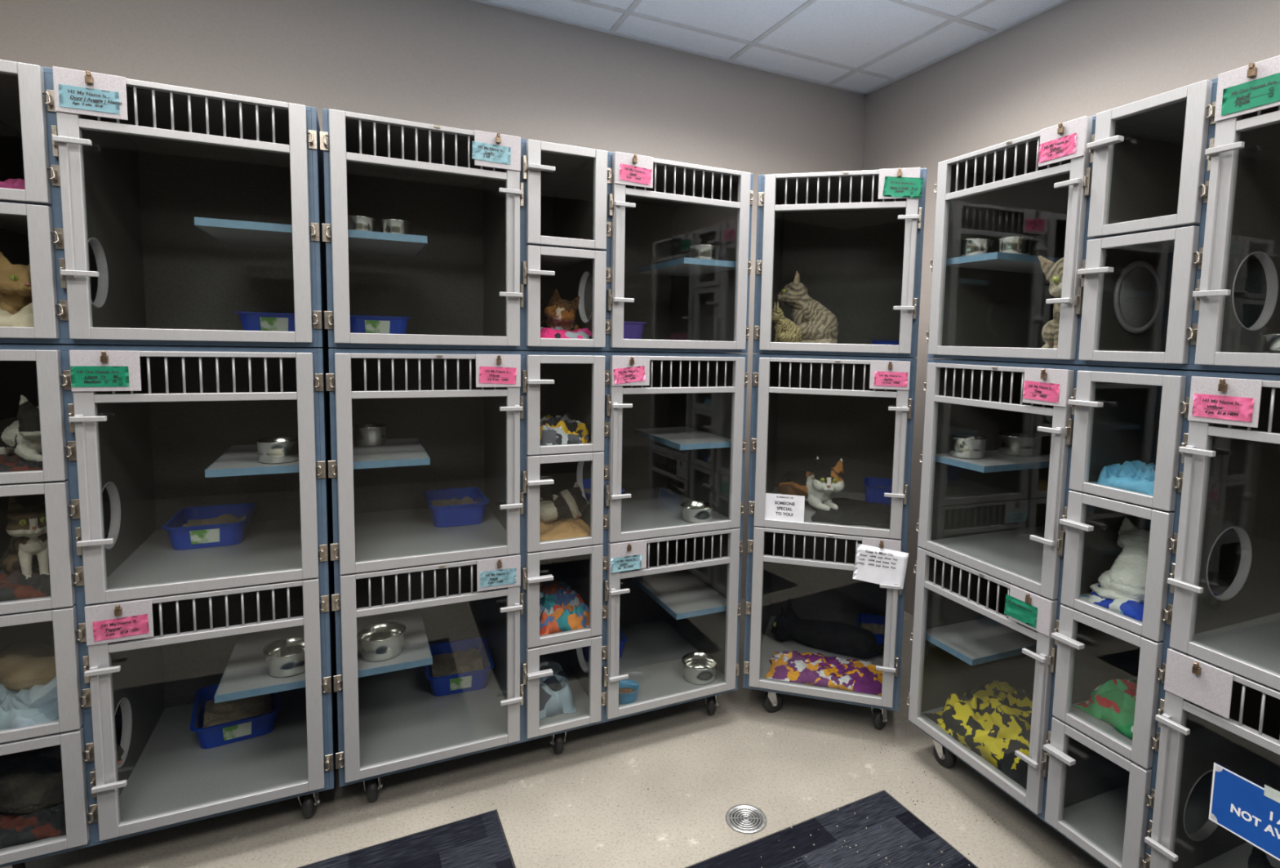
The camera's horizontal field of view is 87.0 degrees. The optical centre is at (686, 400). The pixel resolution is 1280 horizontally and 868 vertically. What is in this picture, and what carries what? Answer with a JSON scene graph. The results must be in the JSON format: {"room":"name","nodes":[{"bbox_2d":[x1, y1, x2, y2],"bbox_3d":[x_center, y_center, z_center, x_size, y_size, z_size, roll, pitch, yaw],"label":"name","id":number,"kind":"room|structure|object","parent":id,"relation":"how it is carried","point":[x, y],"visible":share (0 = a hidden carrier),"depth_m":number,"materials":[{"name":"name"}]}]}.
{"room":"animal shelter cattery","nodes":[
{"label":"animal shelter cattery","id":0,"kind":"room"},
{"bbox_2d":[0,0,865,599],"bbox_3d":[-1.386,-0.262,2.656,5.200,2.735,0.100,-1,6,-27],"label":"wall","id":1,"kind":"structure","parent":0,"point":[466,64],"depth_m":2.75,"materials":[{"name":"beige paint"}]},
{"bbox_2d":[24,598,1106,867],"bbox_3d":[-0.167,1.384,0.231,5.199,0.060,5.700,-1,6,-26],"label":"floor","id":2,"kind":"structure","parent":0,"point":[599,833],"depth_m":2.03,"materials":[{"name":"concrete"}]},
{"bbox_2d":[0,342,337,867],"bbox_3d":[-1.446,0.509,1.905,0.791,1.331,0.667,-1,6,-26],"label":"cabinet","id":3,"kind":"object","parent":2,"relation":"on","point":[118,463],"visible":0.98,"depth_m":1.80,"materials":[{"name":"grey metal"}]},
{"bbox_2d":[0,453,43,471],"bbox_3d":[-1.617,0.137,1.661,0.214,0.037,0.317,-1,6,-26],"label":"blanket","id":4,"kind":"object","parent":3,"relation":"in","point":[12,462],"visible":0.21,"depth_m":1.57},
{"bbox_2d":[0,395,42,462],"bbox_3d":[-1.607,0.061,1.656,0.262,0.162,0.150,4,6,26],"label":"cat","id":5,"kind":"object","parent":4,"relation":"on","point":[20,435],"visible":0.58,"depth_m":1.59},
{"bbox_2d":[0,566,51,601],"bbox_3d":[-1.617,0.426,1.665,0.224,0.052,0.297,-1,6,-26],"label":"blanket","id":6,"kind":"object","parent":3,"relation":"in","point":[13,586],"visible":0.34,"depth_m":1.57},
{"bbox_2d":[0,495,48,579],"bbox_3d":[-1.603,0.327,1.649,0.134,0.214,0.171,-1,6,-28],"label":"cat","id":7,"kind":"object","parent":6,"relation":"on","point":[28,548],"visible":0.69,"depth_m":1.61},
{"bbox_2d":[0,679,58,728],"bbox_3d":[-1.611,0.711,1.674,0.212,0.084,0.296,-1,6,-26],"label":"blanket","id":8,"kind":"object","parent":3,"relation":"in","point":[38,704],"visible":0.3,"depth_m":1.59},
{"bbox_2d":[0,640,56,690],"bbox_3d":[-1.629,0.647,1.724,0.225,0.130,0.206,2,5,3],"label":"cat","id":9,"kind":"object","parent":8,"relation":"on","point":[23,664],"visible":0.37,"depth_m":1.65},
{"bbox_2d":[0,800,66,849],"bbox_3d":[-1.632,1.010,1.718,0.209,0.061,0.290,-1,6,-26],"label":"blanket","id":10,"kind":"object","parent":3,"relation":"in","point":[40,823],"visible":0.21,"depth_m":1.63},
{"bbox_2d":[0,742,124,815],"bbox_3d":[-1.628,0.945,1.733,0.249,0.144,0.228,1,5,-3],"label":"cat","id":11,"kind":"object","parent":10,"relation":"on","point":[28,783],"visible":0.55,"depth_m":1.66},
{"bbox_2d":[70,365,128,386],"bbox_3d":[-1.344,-0.055,1.543,0.104,0.047,0.001,-1,6,-26],"label":"name card","id":12,"kind":"object","parent":3,"relation":"attached to","point":[81,375],"visible":1,"depth_m":1.54,"materials":[{"name":"green"}]},
{"bbox_2d":[92,613,149,641],"bbox_3d":[-1.345,0.541,1.602,0.105,0.050,0.001,-1,6,-26],"label":"name card","id":13,"kind":"object","parent":3,"relation":"attached to","point":[135,624],"visible":1,"depth_m":1.60,"materials":[{"name":"pink"}]},
{"bbox_2d":[0,59,328,346],"bbox_3d":[-1.425,-0.458,1.818,0.791,0.606,0.667,-1,6,-26],"label":"cage","id":14,"kind":"object","parent":3,"relation":"on","point":[165,218],"visible":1,"depth_m":1.74,"materials":[{"name":"grey metal"}]},
{"bbox_2d":[0,178,25,190],"bbox_3d":[-1.604,-0.490,1.603,0.214,0.054,0.315,-1,6,-26],"label":"blanket","id":15,"kind":"object","parent":14,"relation":"on","point":[15,184],"visible":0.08,"depth_m":1.51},
{"bbox_2d":[0,305,34,327],"bbox_3d":[-1.592,-0.203,1.594,0.208,0.080,0.271,-1,6,-26],"label":"blanket","id":16,"kind":"object","parent":14,"relation":"in","point":[23,317],"visible":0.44,"depth_m":1.51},
{"bbox_2d":[0,251,32,313],"bbox_3d":[-1.606,-0.272,1.611,0.248,0.153,0.141,4,6,31],"label":"cat","id":17,"kind":"object","parent":16,"relation":"on","point":[15,290],"visible":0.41,"depth_m":1.54},
{"bbox_2d":[57,84,121,114],"bbox_3d":[-1.321,-0.668,1.493,0.109,0.047,0.001,-1,6,-25],"label":"name card","id":18,"kind":"object","parent":14,"relation":"attached to","point":[69,96],"visible":1,"depth_m":1.49,"materials":[{"name":"blue"}]},
{"bbox_2d":[196,225,293,249],"bbox_3d":[-1.165,-0.455,1.869,0.251,0.019,0.412,-1,6,-26],"label":"shelf","id":19,"kind":"object","parent":14,"relation":"attached to","point":[279,237],"depth_m":1.78,"materials":[{"name":"grey laminate"}]},
{"bbox_2d":[235,311,294,331],"bbox_3d":[-1.267,-0.235,2.094,0.198,0.068,0.268,-1,6,-26],"label":"box","id":20,"kind":"object","parent":14,"relation":"in","point":[250,321],"visible":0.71,"depth_m":1.98,"materials":[{"name":"blue plastic"}]},
{"bbox_2d":[161,502,257,550],"bbox_3d":[-1.452,0.385,2.066,0.208,0.070,0.268,-1,6,-26],"label":"box","id":21,"kind":"object","parent":3,"relation":"on","point":[228,524],"visible":1,"depth_m":2.00,"materials":[{"name":"blue plastic"}]},
{"bbox_2d":[190,683,281,748],"bbox_3d":[-1.407,0.974,2.114,0.229,0.072,0.288,-2,6,-33],"label":"box","id":22,"kind":"object","parent":3,"relation":"on","point":[214,724],"visible":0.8,"depth_m":2.06,"materials":[{"name":"blue plastic"}]},
{"bbox_2d":[207,444,298,469],"bbox_3d":[-1.179,0.163,1.924,0.251,0.019,0.412,-1,6,-26],"label":"shelf","id":23,"kind":"object","parent":3,"relation":"attached to","point":[237,456],"depth_m":1.79,"materials":[{"name":"grey laminate"}]},
{"bbox_2d":[215,625,305,695],"bbox_3d":[-1.192,0.751,1.977,0.251,0.019,0.412,-1,6,-26],"label":"shelf","id":24,"kind":"object","parent":3,"relation":"attached to","point":[245,673],"depth_m":1.86,"materials":[{"name":"plastic"}]},
{"bbox_2d":[254,436,298,463],"bbox_3d":[-1.099,0.134,1.816,0.108,0.058,0.108,-1,6,-26],"label":"pet bowl","id":25,"kind":"object","parent":3,"relation":"on","point":[274,450],"visible":0.93,"depth_m":1.78,"materials":[{"name":"metal"}]},
{"bbox_2d":[262,635,305,677],"bbox_3d":[-1.107,0.718,1.881,0.129,0.065,0.129,-1,6,-26],"label":"pet bowl","id":26,"kind":"object","parent":3,"relation":"on","point":[284,657],"visible":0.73,"depth_m":1.85,"materials":[{"name":"metal"}]},
{"bbox_2d":[297,808,515,867],"bbox_3d":[-0.948,1.248,1.186,1.412,0.007,1.012,-1,6,-27],"label":"floor mat","id":27,"kind":"object","parent":2,"relation":"on","point":[480,840],"visible":1,"depth_m":1.79,"materials":[{"name":"carpet"}]},
{"bbox_2d":[325,346,747,801],"bbox_3d":[-0.507,0.489,2.363,1.292,1.331,0.667,-1,6,-26],"label":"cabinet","id":28,"kind":"object","parent":2,"relation":"on","point":[673,437],"visible":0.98,"depth_m":2.27,"materials":[{"name":"grey metal"}]},
{"bbox_2d":[352,423,387,446],"bbox_3d":[-0.995,0.109,2.116,0.104,0.060,0.104,-1,6,-26],"label":"pet bowl","id":29,"kind":"object","parent":28,"relation":"on","point":[364,434],"visible":0.97,"depth_m":2.08,"materials":[{"name":"metal"}]},
{"bbox_2d":[356,621,405,661],"bbox_3d":[-0.897,0.712,1.984,0.133,0.067,0.133,-1,6,-26],"label":"pet bowl","id":30,"kind":"object","parent":28,"relation":"on","point":[381,641],"visible":1,"depth_m":1.96,"materials":[{"name":"metal"}]},
{"bbox_2d":[352,437,428,462],"bbox_3d":[-0.929,0.158,2.046,0.239,0.019,0.412,-1,6,-26],"label":"shelf","id":31,"kind":"object","parent":28,"relation":"attached to","point":[394,450],"depth_m":1.99,"materials":[{"name":"grey laminate"}]},
{"bbox_2d":[356,608,431,670],"bbox_3d":[-0.942,0.746,2.098,0.239,0.019,0.412,-1,6,-26],"label":"shelf","id":32,"kind":"object","parent":28,"relation":"attached to","point":[416,652],"depth_m":2.05,"materials":[{"name":"plastic"}]},
{"bbox_2d":[423,486,488,527],"bbox_3d":[-0.805,0.372,2.348,0.192,0.075,0.268,-1,6,-26],"label":"box","id":33,"kind":"object","parent":28,"relation":"on","point":[459,506],"visible":1,"depth_m":2.27,"materials":[{"name":"blue plastic"}]},
{"bbox_2d":[424,636,493,696],"bbox_3d":[-0.822,0.958,2.421,0.224,0.075,0.278,-1,6,-23],"label":"box","id":34,"kind":"object","parent":28,"relation":"on","point":[460,665],"visible":1,"depth_m":2.42,"materials":[{"name":"blue plastic"}]},
{"bbox_2d":[479,366,516,383],"bbox_3d":[-0.541,-0.072,1.934,0.106,0.052,0.001,-1,6,-26],"label":"name card","id":35,"kind":"object","parent":28,"relation":"attached to","point":[495,375],"visible":1,"depth_m":1.93,"materials":[{"name":"pink"}]},
{"bbox_2d":[480,568,515,587],"bbox_3d":[-0.555,0.524,1.987,0.105,0.050,0.001,-1,6,-26],"label":"name card","id":36,"kind":"object","parent":28,"relation":"attached to","point":[504,576],"visible":1,"depth_m":1.99,"materials":[{"name":"blue"}]},
{"bbox_2d":[319,108,753,352],"bbox_3d":[-0.486,-0.479,2.277,1.292,0.606,0.667,-1,6,-26],"label":"cage","id":37,"kind":"object","parent":28,"relation":"on","point":[488,246],"visible":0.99,"depth_m":2.27,"materials":[{"name":"grey metal"}]},
{"bbox_2d":[347,215,376,231],"bbox_3d":[-0.930,-0.490,1.909,0.094,0.052,0.094,-1,6,-26],"label":"pet bowl","id":38,"kind":"object","parent":37,"relation":"on","point":[354,222],"visible":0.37,"depth_m":1.87,"materials":[{"name":"metal"}]},
{"bbox_2d":[349,315,410,333],"bbox_3d":[-1.020,-0.240,2.214,0.198,0.068,0.268,-1,6,-26],"label":"box","id":39,"kind":"object","parent":37,"relation":"in","point":[358,323],"visible":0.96,"depth_m":2.10,"materials":[{"name":"blue plastic"}]},
{"bbox_2d":[347,236,426,257],"bbox_3d":[-0.916,-0.460,1.990,0.239,0.019,0.412,-1,6,-26],"label":"shelf","id":40,"kind":"object","parent":37,"relation":"attached to","point":[399,246],"depth_m":1.94,"materials":[{"name":"grey laminate"}]},
{"bbox_2d":[379,218,412,234],"bbox_3d":[-0.842,-0.492,1.952,0.087,0.052,0.087,-1,6,-26],"label":"pet bowl","id":41,"kind":"object","parent":37,"relation":"on","point":[387,225],"visible":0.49,"depth_m":1.92,"materials":[{"name":"metal"}]},
{"bbox_2d":[471,141,510,164],"bbox_3d":[-0.541,-0.689,1.872,0.105,0.050,0.001,-1,6,-26],"label":"name card","id":42,"kind":"object","parent":37,"relation":"attached to","point":[480,151],"visible":1,"depth_m":1.87,"materials":[{"name":"blue"}]},
{"bbox_2d":[540,326,591,339],"bbox_3d":[-0.444,-0.219,2.200,0.231,0.055,0.350,-1,6,-26],"label":"blanket","id":43,"kind":"object","parent":37,"relation":"in","point":[556,332],"visible":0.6,"depth_m":2.07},
{"bbox_2d":[540,288,579,332],"bbox_3d":[-0.410,-0.289,2.253,0.158,0.150,0.269,0,5,-13],"label":"cat","id":44,"kind":"object","parent":43,"relation":"on","point":[560,313],"visible":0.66,"depth_m":2.14},
{"bbox_2d":[619,163,651,185],"bbox_3d":[-0.155,-0.693,2.063,0.106,0.053,0.001,-1,6,-26],"label":"name card","id":45,"kind":"object","parent":37,"relation":"attached to","point":[627,172],"visible":1,"depth_m":2.06,"materials":[{"name":"pink"}]},
{"bbox_2d":[623,321,647,339],"bbox_3d":[-0.284,-0.262,2.587,0.198,0.078,0.268,-1,6,-26],"label":"box","id":46,"kind":"object","parent":37,"relation":"in","point":[632,330],"visible":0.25,"depth_m":2.50,"materials":[{"name":"purple plastic"}]},
{"bbox_2d":[637,263,735,276],"bbox_3d":[0.010,-0.480,2.447,0.238,0.019,0.412,-1,6,-26],"label":"shelf","id":47,"kind":"object","parent":37,"relation":"attached to","point":[673,269],"depth_m":2.42,"materials":[{"name":"grey laminate"}]},
{"bbox_2d":[688,244,720,260],"bbox_3d":[0.065,-0.513,2.377,0.116,0.058,0.116,-1,6,-26],"label":"pet bowl","id":48,"kind":"object","parent":37,"relation":"on","point":[700,251],"visible":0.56,"depth_m":2.33,"materials":[{"name":"metal"}]},
{"bbox_2d":[539,659,577,719],"bbox_3d":[-0.464,0.959,2.280,0.154,0.114,0.228,-1,6,-26],"label":"blanket","id":49,"kind":"object","parent":28,"relation":"on","point":[556,696],"visible":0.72,"depth_m":2.20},
{"bbox_2d":[539,580,589,635],"bbox_3d":[-0.462,0.680,2.280,0.239,0.089,0.368,-1,6,-26],"label":"blanket","id":50,"kind":"object","parent":28,"relation":"on","point":[562,607],"visible":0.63,"depth_m":2.20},
{"bbox_2d":[539,516,590,541],"bbox_3d":[-0.446,0.404,2.250,0.246,0.045,0.356,-1,6,-26],"label":"blanket","id":51,"kind":"object","parent":28,"relation":"on","point":[557,529],"visible":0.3,"depth_m":2.15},
{"bbox_2d":[539,481,587,523],"bbox_3d":[-0.469,0.331,2.277,0.232,0.140,0.210,-2,6,-30],"label":"cat","id":52,"kind":"object","parent":51,"relation":"on","point":[570,503],"visible":0.59,"depth_m":2.22},
{"bbox_2d":[539,411,591,445],"bbox_3d":[-0.448,0.084,2.228,0.251,0.092,0.351,-1,6,-26],"label":"blanket","id":53,"kind":"object","parent":28,"relation":"on","point":[566,429],"visible":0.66,"depth_m":2.12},
{"bbox_2d":[582,478,625,502],"bbox_3d":[-0.347,0.362,2.585,0.156,0.072,0.268,-1,6,-26],"label":"box","id":54,"kind":"object","parent":28,"relation":"on","point":[586,482],"visible":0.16,"depth_m":2.67,"materials":[{"name":"blue plastic"}]},
{"bbox_2d":[582,630,626,662],"bbox_3d":[-0.351,0.948,2.664,0.166,0.072,0.268,-1,6,-26],"label":"box","id":55,"kind":"object","parent":28,"relation":"on","point":[623,638],"visible":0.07,"depth_m":2.58,"materials":[{"name":"blue plastic"}]},
{"bbox_2d":[611,554,641,573],"bbox_3d":[-0.192,0.526,2.167,0.104,0.048,0.001,-1,6,-26],"label":"name card","id":56,"kind":"object","parent":28,"relation":"attached to","point":[634,562],"visible":1,"depth_m":2.17,"materials":[{"name":"blue"}]},
{"bbox_2d":[618,679,639,704],"bbox_3d":[-0.208,0.999,2.301,0.096,0.042,0.096,-1,6,-26],"label":"pet bowl","id":57,"kind":"object","parent":28,"relation":"on","point":[628,689],"visible":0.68,"depth_m":2.30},
{"bbox_2d":[613,365,645,383],"bbox_3d":[-0.177,-0.080,2.114,0.108,0.058,0.001,-1,6,-26],"label":"name card","id":58,"kind":"object","parent":28,"relation":"attached to","point":[626,375],"visible":1,"depth_m":2.11,"materials":[{"name":"pink"}]},
{"bbox_2d":[635,569,726,613],"bbox_3d":[-0.017,0.725,2.554,0.238,0.019,0.412,-1,6,-26],"label":"shelf","id":59,"kind":"object","parent":28,"relation":"attached to","point":[682,591],"depth_m":2.52,"materials":[{"name":"plastic"}]},
{"bbox_2d":[635,426,730,444],"bbox_3d":[-0.004,0.137,2.502,0.238,0.019,0.412,-1,6,-26],"label":"shelf","id":60,"kind":"object","parent":28,"relation":"attached to","point":[670,435],"depth_m":2.48,"materials":[{"name":"grey laminate"}]},
{"bbox_2d":[680,500,715,522],"bbox_3d":[0.043,0.398,2.395,0.125,0.052,0.125,-1,6,-26],"label":"pet bowl","id":61,"kind":"object","parent":28,"relation":"on","point":[694,511],"visible":0.98,"depth_m":2.36,"materials":[{"name":"metal"}]},
{"bbox_2d":[681,651,719,684],"bbox_3d":[0.051,0.980,2.458,0.137,0.064,0.137,-1,6,-26],"label":"pet bowl","id":62,"kind":"object","parent":28,"relation":"on","point":[700,668],"visible":1,"depth_m":2.44,"materials":[{"name":"metal"}]},
{"bbox_2d":[402,725,1043,867],"bbox_3d":[0.107,1.209,1.865,1.871,0.012,1.132,1,5,0],"label":"crumbs","id":63,"kind":"object","parent":2,"relation":"on","point":[769,726],"visible":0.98,"depth_m":2.00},
{"bbox_2d":[725,804,767,833],"bbox_3d":[0.173,1.207,1.942,0.120,0.004,0.120,1,5,0],"label":"floor drain","id":64,"kind":"object","parent":2,"relation":"on","point":[746,816],"visible":1,"depth_m":1.94,"materials":[{"name":"metal"}]},
{"bbox_2d":[742,353,916,728],"bbox_3d":[0.555,0.489,2.618,0.545,1.331,0.667,3,5,15],"label":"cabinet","id":65,"kind":"object","parent":2,"relation":"on","point":[805,407],"visible":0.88,"depth_m":2.74,"materials":[{"name":"grey metal"}]},
{"bbox_2d":[764,493,804,522],"bbox_3d":[0.344,0.376,2.350,0.136,0.094,0.002,3,5,15],"label":"sign","id":66,"kind":"object","parent":65,"relation":"attached to","point":[777,506],"visible":1,"depth_m":2.35,"materials":[{"name":"white paper"}]},
{"bbox_2d":[766,649,882,695],"bbox_3d":[0.531,0.997,2.509,0.453,0.042,0.223,3,5,15],"label":"blanket","id":67,"kind":"object","parent":65,"relation":"on","point":[808,668],"visible":0.92,"depth_m":2.47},
{"bbox_2d":[770,597,884,657],"bbox_3d":[0.585,0.912,2.745,0.456,0.162,0.249,4,6,26],"label":"cat","id":68,"kind":"object","parent":65,"relation":"in","point":[831,635],"visible":0.98,"depth_m":2.65},
{"bbox_2d":[752,167,927,357],"bbox_3d":[0.577,-0.478,2.532,0.545,0.606,0.667,3,5,15],"label":"cage","id":69,"kind":"object","parent":65,"relation":"on","point":[856,251],"visible":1,"depth_m":2.76,"materials":[{"name":"grey metal"}]},
{"bbox_2d":[771,301,801,342],"bbox_3d":[0.344,-0.268,2.365,0.128,0.157,0.095,2,5,9],"label":"cat","id":70,"kind":"object","parent":69,"relation":"in","point":[786,331],"visible":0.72,"depth_m":2.35},
{"bbox_2d":[777,270,838,343],"bbox_3d":[0.443,-0.332,2.456,0.226,0.273,0.166,3,5,21],"label":"cat","id":71,"kind":"object","parent":69,"relation":"in","point":[817,324],"visible":0.82,"depth_m":2.42},
{"bbox_2d":[882,176,923,198],"bbox_3d":[0.694,-0.682,2.154,0.123,0.072,0.001,3,5,15],"label":"name card","id":72,"kind":"object","parent":69,"relation":"attached to","point":[904,187],"visible":1,"depth_m":2.15,"materials":[{"name":"green"}]},
{"bbox_2d":[811,497,890,528],"bbox_3d":[0.635,0.414,2.543,0.298,0.020,0.384,3,5,15],"label":"blanket","id":73,"kind":"object","parent":65,"relation":"in","point":[850,511],"visible":0.84,"depth_m":2.46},
{"bbox_2d":[777,456,844,510],"bbox_3d":[0.492,0.303,2.620,0.183,0.201,0.317,-2,6,-31],"label":"cat","id":74,"kind":"object","parent":73,"relation":"on","point":[817,487],"visible":0.86,"depth_m":2.53},
{"bbox_2d":[857,613,885,644],"bbox_3d":[0.771,0.961,2.786,0.125,0.075,0.206,3,5,15],"label":"box","id":75,"kind":"object","parent":65,"relation":"in","point":[875,623],"visible":0.58,"depth_m":2.85,"materials":[{"name":"blue plastic"}]},
{"bbox_2d":[863,476,892,505],"bbox_3d":[0.786,0.372,2.743,0.125,0.075,0.206,3,5,15],"label":"box","id":76,"kind":"object","parent":65,"relation":"in","point":[875,488],"visible":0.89,"depth_m":2.67,"materials":[{"name":"blue plastic"}]},
{"bbox_2d":[852,543,908,588],"bbox_3d":[0.654,0.559,2.264,0.178,0.140,0.004,3,5,15],"label":"handwritten note","id":77,"kind":"object","parent":65,"relation":"attached to","point":[876,565],"visible":1,"depth_m":2.26,"materials":[{"name":"white paper"}]},
{"bbox_2d":[874,371,907,386],"bbox_3d":[0.673,-0.070,2.210,0.104,0.047,0.002,3,5,15],"label":"name card","id":78,"kind":"object","parent":65,"relation":"attached to","point":[881,378],"visible":1,"depth_m":2.21,"materials":[{"name":"pink"}]},
{"bbox_2d":[684,789,977,867],"bbox_3d":[0.516,1.276,1.233,0.962,0.007,1.412,-1,6,-28],"label":"floor mat","id":79,"kind":"object","parent":2,"relation":"on","point":[890,825],"visible":1,"depth_m":1.84,"materials":[{"name":"carpet"}]},
{"bbox_2d":[906,358,1279,867],"bbox_3d":[1.287,0.584,1.741,0.667,1.331,1.304,-1,6,-24],"label":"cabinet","id":80,"kind":"object","parent":2,"relation":"on","point":[1036,531],"visible":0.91,"depth_m":1.71,"materials":[{"name":"grey metal"}]},
{"bbox_2d":[947,433,988,458],"bbox_3d":[0.894,0.146,2.140,0.121,0.064,0.121,-1,6,-24],"label":"pet bowl","id":81,"kind":"object","parent":80,"relation":"on","point":[960,445],"visible":1,"depth_m":2.10,"materials":[{"name":"metal"}]},
{"bbox_2d":[922,684,1032,786],"bbox_3d":[1.051,1.009,2.102,0.389,0.113,0.478,-1,6,-24],"label":"blanket","id":82,"kind":"object","parent":80,"relation":"on","point":[995,722],"visible":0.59,"depth_m":2.09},
{"bbox_2d":[925,613,1036,658],"bbox_3d":[1.006,0.778,2.219,0.412,0.019,0.230,-1,6,-24],"label":"shelf","id":83,"kind":"object","parent":80,"relation":"attached to","point":[979,636],"depth_m":2.18,"materials":[{"name":"grey laminate"}]},
{"bbox_2d":[935,449,1049,466],"bbox_3d":[1.019,0.190,2.166,0.412,0.019,0.230,-1,6,-24],"label":"shelf","id":84,"kind":"object","parent":80,"relation":"attached to","point":[992,457],"depth_m":2.10,"materials":[{"name":"grey laminate"}]},
{"bbox_2d":[995,431,1039,456],"bbox_3d":[1.091,0.144,2.216,0.129,0.064,0.129,-1,6,-24],"label":"pet bowl","id":85,"kind":"object","parent":80,"relation":"on","point":[1012,443],"visible":1,"depth_m":2.17,"materials":[{"name":"metal"}]},
{"bbox_2d":[1004,593,1037,627],"bbox_3d":[0.904,0.569,1.820,0.001,0.058,0.101,-1,6,-24],"label":"name card","id":86,"kind":"object","parent":80,"relation":"attached to","point":[1021,611],"visible":1,"depth_m":1.82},
{"bbox_2d":[1022,380,1059,402],"bbox_3d":[0.924,-0.023,1.752,0.001,0.050,0.105,-1,6,-24],"label":"name card","id":87,"kind":"object","parent":80,"relation":"attached to","point":[1049,392],"visible":1,"depth_m":1.75,"materials":[{"name":"pink"}]},
{"bbox_2d":[925,55,1279,373],"bbox_3d":[1.309,-0.384,1.655,0.667,0.606,1.304,-1,6,-24],"label":"cage","id":88,"kind":"object","parent":80,"relation":"on","point":[1180,187],"visible":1,"depth_m":1.66,"materials":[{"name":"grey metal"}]},
{"bbox_2d":[955,238,995,257],"bbox_3d":[0.907,-0.471,2.112,0.116,0.058,0.116,-1,6,-24],"label":"pet bowl","id":89,"kind":"object","parent":88,"relation":"on","point":[970,246],"visible":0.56,"depth_m":2.07,"materials":[{"name":"metal"}]},
{"bbox_2d":[946,258,1043,273],"bbox_3d":[1.033,-0.428,2.111,0.412,0.019,0.230,-1,6,-24],"label":"shelf","id":90,"kind":"object","parent":88,"relation":"attached to","point":[956,265],"depth_m":2.10,"materials":[{"name":"blue laminate"}]},
{"bbox_2d":[997,235,1033,254],"bbox_3d":[0.984,-0.457,2.013,0.096,0.052,0.096,-1,6,-24],"label":"pet bowl","id":91,"kind":"object","parent":88,"relation":"on","point":[1016,244],"visible":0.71,"depth_m":1.98,"materials":[{"name":"metal"}]},
{"bbox_2d":[1038,255,1063,348],"bbox_3d":[1.067,-0.281,1.836,0.178,0.310,0.235,6,7,42],"label":"cat","id":92,"kind":"object","parent":88,"relation":"in","point":[1053,272],"visible":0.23,"depth_m":1.82},
{"bbox_2d":[1038,133,1076,163],"bbox_3d":[0.937,-0.636,1.700,0.001,0.047,0.104,-1,4,-23],"label":"name card","id":93,"kind":"object","parent":88,"relation":"attached to","point":[1065,145],"visible":1,"depth_m":1.70,"materials":[{"name":"pink"}]},
{"bbox_2d":[1112,260,1162,333],"bbox_3d":[1.162,-0.265,1.728,0.184,0.184,0.009,-1,6,-24],"label":"porthole","id":94,"kind":"object","parent":88,"relation":"in","point":[1137,297],"visible":1,"depth_m":1.72,"materials":[{"name":"grey plastic"}]},
{"bbox_2d":[1221,72,1279,115],"bbox_3d":[1.108,-0.598,1.312,0.001,0.052,0.112,-1,6,-24],"label":"name card","id":95,"kind":"object","parent":88,"relation":"attached to","point":[1266,90],"visible":1,"depth_m":1.32,"materials":[{"name":"green"}]},
{"bbox_2d":[1258,333,1279,353],"bbox_3d":[1.218,-0.105,1.347,0.114,0.052,0.114,-1,6,-24],"label":"pet bowl","id":96,"kind":"object","parent":88,"relation":"in","point":[1269,343],"visible":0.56,"depth_m":1.34,"materials":[{"name":"metal"}]},
{"bbox_2d":[1073,673,1137,737],"bbox_3d":[1.195,0.765,1.717,0.307,0.090,0.242,-1,6,-24],"label":"blanket","id":97,"kind":"object","parent":80,"relation":"on","point":[1113,704],"visible":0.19,"depth_m":1.70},
{"bbox_2d":[1090,459,1155,495],"bbox_3d":[1.185,0.184,1.655,0.317,0.067,0.240,-1,6,-24],"label":"blanket","id":98,"kind":"object","parent":80,"relation":"on","point":[1136,476],"visible":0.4,"depth_m":1.64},
{"bbox_2d":[1079,590,1216,622],"bbox_3d":[1.183,0.487,1.683,0.339,0.051,0.239,-1,6,-24],"label":"blanket","id":99,"kind":"object","parent":80,"relation":"on","point":[1127,607],"visible":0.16,"depth_m":1.62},
{"bbox_2d":[1089,516,1150,603],"bbox_3d":[1.131,0.402,1.689,0.183,0.187,0.181,6,7,41],"label":"cat","id":100,"kind":"object","parent":99,"relation":"on","point":[1126,579],"visible":0.6,"depth_m":1.67},
{"bbox_2d":[1191,393,1253,422],"bbox_3d":[1.093,0.014,1.372,0.001,0.048,0.108,-1,6,-23],"label":"name card","id":101,"kind":"object","parent":80,"relation":"attached to","point":[1219,406],"visible":1,"depth_m":1.37,"materials":[{"name":"pink"}]},
{"bbox_2d":[1208,762,1279,860],"bbox_3d":[1.154,0.826,1.299,0.002,0.135,0.250,-1,6,-24],"label":"sign","id":102,"kind":"object","parent":80,"relation":"attached to","point":[1250,811],"visible":1,"depth_m":1.35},
{"bbox_2d":[1248,845,1275,867],"bbox_3d":[1.304,1.033,1.367,0.335,0.207,0.191,1,5,-1],"label":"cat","id":103,"kind":"object","parent":80,"relation":"on","point":[1258,858],"visible":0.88,"depth_m":1.40},
{"bbox_2d":[491,0,1057,91],"bbox_3d":[-0.106,-1.394,-0.017,5.199,0.050,5.700,-1,6,-26],"label":"ceiling","id":104,"kind":"structure","parent":0,"point":[850,33],"depth_m":2.91,"materials":[{"name":"tile"}]},
{"bbox_2d":[570,0,996,84],"bbox_3d":[-0.106,-1.366,-0.015,5.199,0.006,5.693,-1,6,-26],"label":"grid","id":105,"kind":"object","parent":104,"relation":"attached to","point":[629,11],"depth_m":2.90,"materials":[{"name":"white metal"}]},
{"bbox_2d":[862,0,1279,615],"bbox_3d":[2.223,-0.063,1.313,0.100,2.735,5.600,-1,6,-26],"label":"wall","id":106,"kind":"structure","parent":0,"point":[1073,60],"depth_m":2.73,"materials":[{"name":"beige paint"}]},
{"bbox_2d":[471,0,1069,95],"bbox_3d":[-0.059,-1.366,0.011,5.200,0.009,5.599,-1,6,-27],"label":"trim","id":107,"kind":"structure","parent":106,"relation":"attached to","point":[1058,2],"depth_m":3.07,"materials":[{"name":"white metal"}]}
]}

